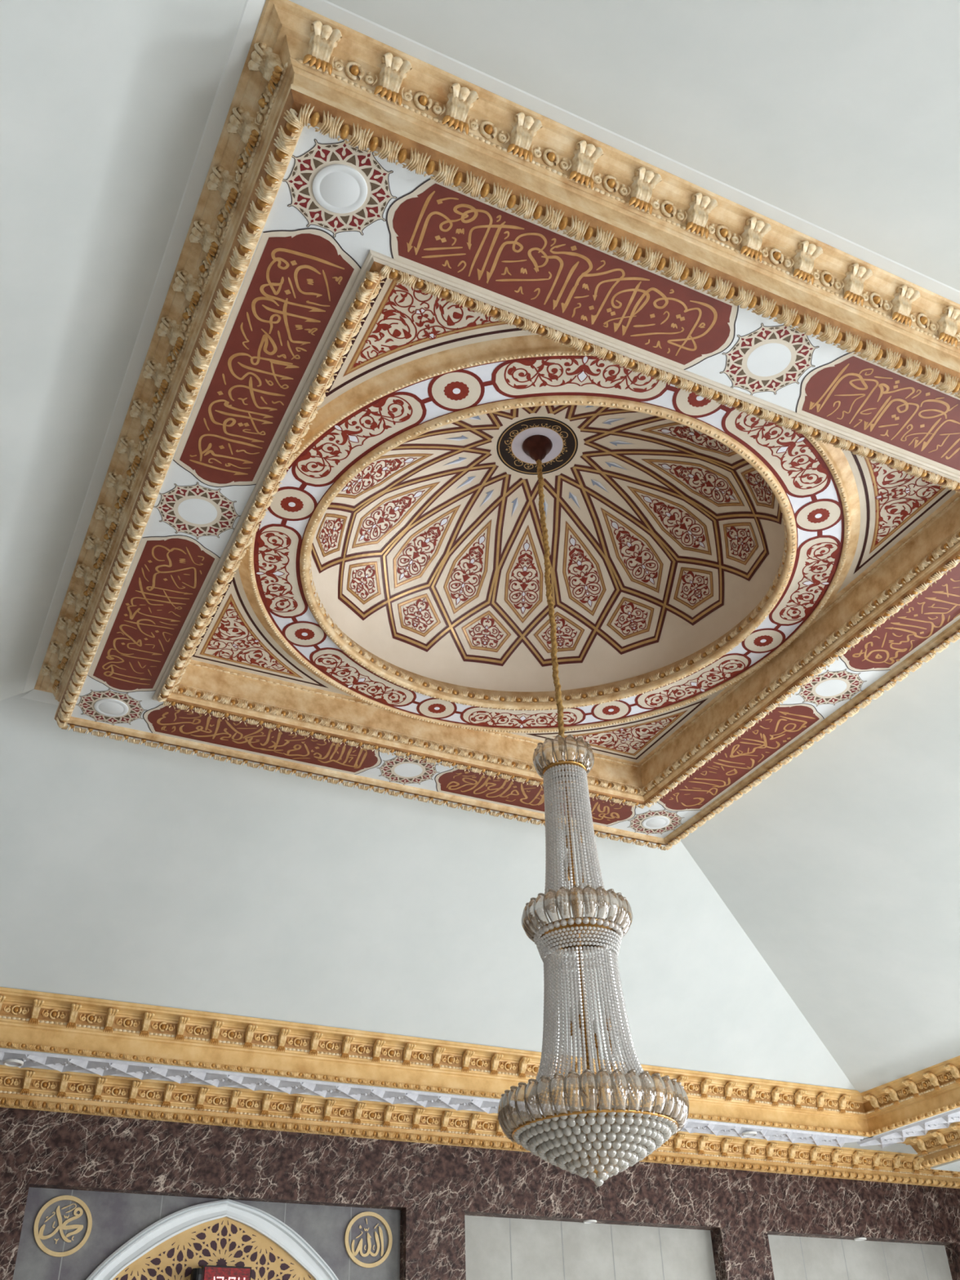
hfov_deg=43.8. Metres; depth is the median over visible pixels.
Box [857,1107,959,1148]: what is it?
trim
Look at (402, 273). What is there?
trim
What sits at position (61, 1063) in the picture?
trim
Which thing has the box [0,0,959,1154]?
ceiling
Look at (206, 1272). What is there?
clock
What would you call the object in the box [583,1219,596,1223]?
recessed light
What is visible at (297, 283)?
cartouche
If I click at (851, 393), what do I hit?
cartouche
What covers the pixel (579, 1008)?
bead strand
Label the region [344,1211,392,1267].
disc
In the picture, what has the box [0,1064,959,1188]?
trim
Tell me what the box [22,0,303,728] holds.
trim
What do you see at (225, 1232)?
arch
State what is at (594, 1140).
chandelier
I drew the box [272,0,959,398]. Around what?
trim
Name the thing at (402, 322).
ornamental panel
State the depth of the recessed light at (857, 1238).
14.18 m
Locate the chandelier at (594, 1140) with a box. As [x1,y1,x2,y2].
[497,435,688,1186]
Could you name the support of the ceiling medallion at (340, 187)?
attached to the ceiling at (375, 237)
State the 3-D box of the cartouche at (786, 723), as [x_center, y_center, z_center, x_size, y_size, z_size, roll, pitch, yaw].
[2.178,1.038,10.207,0.515,0.002,1.997,15,-39,-22]
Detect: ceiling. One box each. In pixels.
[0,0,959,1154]
[71,123,959,838]
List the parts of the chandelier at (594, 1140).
rod, basket frame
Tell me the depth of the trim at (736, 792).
9.73 m
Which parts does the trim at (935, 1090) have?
egg moulding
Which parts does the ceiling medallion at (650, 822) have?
light plate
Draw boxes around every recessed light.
[3,1058,23,1066]
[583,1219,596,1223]
[742,1131,757,1137]
[853,1237,866,1240]
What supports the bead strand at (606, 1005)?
attached to the chandelier at (594, 1140)
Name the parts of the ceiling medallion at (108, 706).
light plate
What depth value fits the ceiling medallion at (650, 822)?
11.10 m
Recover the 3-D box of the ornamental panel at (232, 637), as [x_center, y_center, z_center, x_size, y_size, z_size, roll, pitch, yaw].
[-1.487,-0.040,9.072,1.130,0.002,1.130,15,-39,-22]
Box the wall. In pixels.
[0,1106,959,1279]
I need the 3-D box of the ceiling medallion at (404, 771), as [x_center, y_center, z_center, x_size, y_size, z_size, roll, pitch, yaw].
[-0.611,1.110,10.182,0.526,0.001,0.526,15,-39,-22]
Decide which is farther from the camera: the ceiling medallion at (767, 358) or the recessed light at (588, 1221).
the recessed light at (588, 1221)
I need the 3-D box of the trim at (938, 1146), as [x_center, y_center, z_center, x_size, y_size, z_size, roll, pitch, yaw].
[7.371,3.255,10.195,0.249,0.334,10.754,15,-39,-22]
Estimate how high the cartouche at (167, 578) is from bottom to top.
0.002 m
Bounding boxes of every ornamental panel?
[191,575,328,688]
[324,277,523,396]
[527,697,708,759]
[850,451,951,574]
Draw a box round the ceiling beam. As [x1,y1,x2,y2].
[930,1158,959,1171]
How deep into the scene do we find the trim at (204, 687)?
9.80 m
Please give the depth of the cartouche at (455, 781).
10.58 m
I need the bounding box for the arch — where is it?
[85,1199,338,1279]
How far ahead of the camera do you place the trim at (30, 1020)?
11.54 m
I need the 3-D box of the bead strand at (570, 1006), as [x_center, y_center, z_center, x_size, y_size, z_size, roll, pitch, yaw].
[0.541,2.257,6.554,0.106,0.477,0.055,15,-39,-22]
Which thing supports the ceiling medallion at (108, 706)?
attached to the ceiling at (375, 237)
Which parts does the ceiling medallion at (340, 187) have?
light plate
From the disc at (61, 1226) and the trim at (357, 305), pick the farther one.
the disc at (61, 1226)
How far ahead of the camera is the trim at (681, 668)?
8.94 m
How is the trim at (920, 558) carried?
attached to the ceiling at (375, 237)
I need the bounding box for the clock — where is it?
[190,1265,251,1279]
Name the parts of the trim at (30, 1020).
egg moulding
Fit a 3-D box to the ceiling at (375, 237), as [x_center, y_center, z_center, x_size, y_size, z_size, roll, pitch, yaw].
[0.487,-0.214,8.368,5.600,0.001,5.600,15,-39,-22]
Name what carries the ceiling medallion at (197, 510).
attached to the ceiling at (375, 237)
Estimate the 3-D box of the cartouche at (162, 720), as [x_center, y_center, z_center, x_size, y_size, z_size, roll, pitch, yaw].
[-1.736,0.814,9.712,1.997,0.002,0.515,15,-39,-22]
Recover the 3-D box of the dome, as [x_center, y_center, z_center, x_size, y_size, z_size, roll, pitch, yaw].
[0.460,-1.050,8.961,3.550,1.150,3.550,15,-39,-22]
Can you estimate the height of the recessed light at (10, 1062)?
0.024 m
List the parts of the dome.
pentagon panel, pentagon panel, kite panel, kite panel, pentagon panel, kite panel, kite panel, pentagon panel, kite panel, pentagon panel, kite panel, pentagon panel, kite panel, kite panel, kite panel, pentagon panel, kite panel, pentagon panel, pentagon panel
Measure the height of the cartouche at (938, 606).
0.002 m
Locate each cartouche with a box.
[87,534,220,692]
[142,702,382,774]
[173,227,360,487]
[386,176,738,369]
[434,767,635,826]
[656,703,824,811]
[795,351,959,475]
[838,560,959,671]
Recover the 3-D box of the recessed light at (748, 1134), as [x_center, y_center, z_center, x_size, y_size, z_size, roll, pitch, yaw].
[3.044,5.580,13.489,0.170,0.024,0.170,15,-39,-22]
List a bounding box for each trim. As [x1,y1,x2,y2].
[0,986,870,1137]
[0,1048,863,1147]
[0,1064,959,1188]
[20,688,666,850]
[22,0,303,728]
[151,250,386,702]
[154,659,646,808]
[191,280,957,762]
[238,334,860,733]
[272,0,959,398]
[299,395,796,711]
[369,249,959,493]
[638,491,959,807]
[663,618,959,849]
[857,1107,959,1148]
[861,1055,959,1137]
[900,1121,959,1168]
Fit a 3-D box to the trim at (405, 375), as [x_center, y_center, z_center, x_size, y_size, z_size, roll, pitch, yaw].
[0.480,-0.447,8.533,4.379,0.077,4.379,-24,-41,28]
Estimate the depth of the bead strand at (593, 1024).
6.51 m
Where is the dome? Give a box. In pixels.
[309,404,786,692]
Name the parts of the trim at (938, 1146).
egg moulding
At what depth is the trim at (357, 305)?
7.05 m
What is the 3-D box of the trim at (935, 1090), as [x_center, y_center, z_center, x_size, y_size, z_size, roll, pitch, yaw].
[6.864,2.685,10.041,0.241,0.457,11.008,15,-39,-22]
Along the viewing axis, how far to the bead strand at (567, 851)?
7.33 m
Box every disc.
[33,1195,92,1257]
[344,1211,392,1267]
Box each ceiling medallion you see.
[75,688,146,724]
[153,482,240,539]
[282,138,397,237]
[377,755,439,785]
[626,808,684,835]
[720,323,819,395]
[795,668,866,706]
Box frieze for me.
[253,355,844,728]
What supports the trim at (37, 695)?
attached to the ceiling at (807, 931)
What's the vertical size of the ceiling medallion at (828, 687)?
0.001 m
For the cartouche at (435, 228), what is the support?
attached to the ceiling at (375, 237)

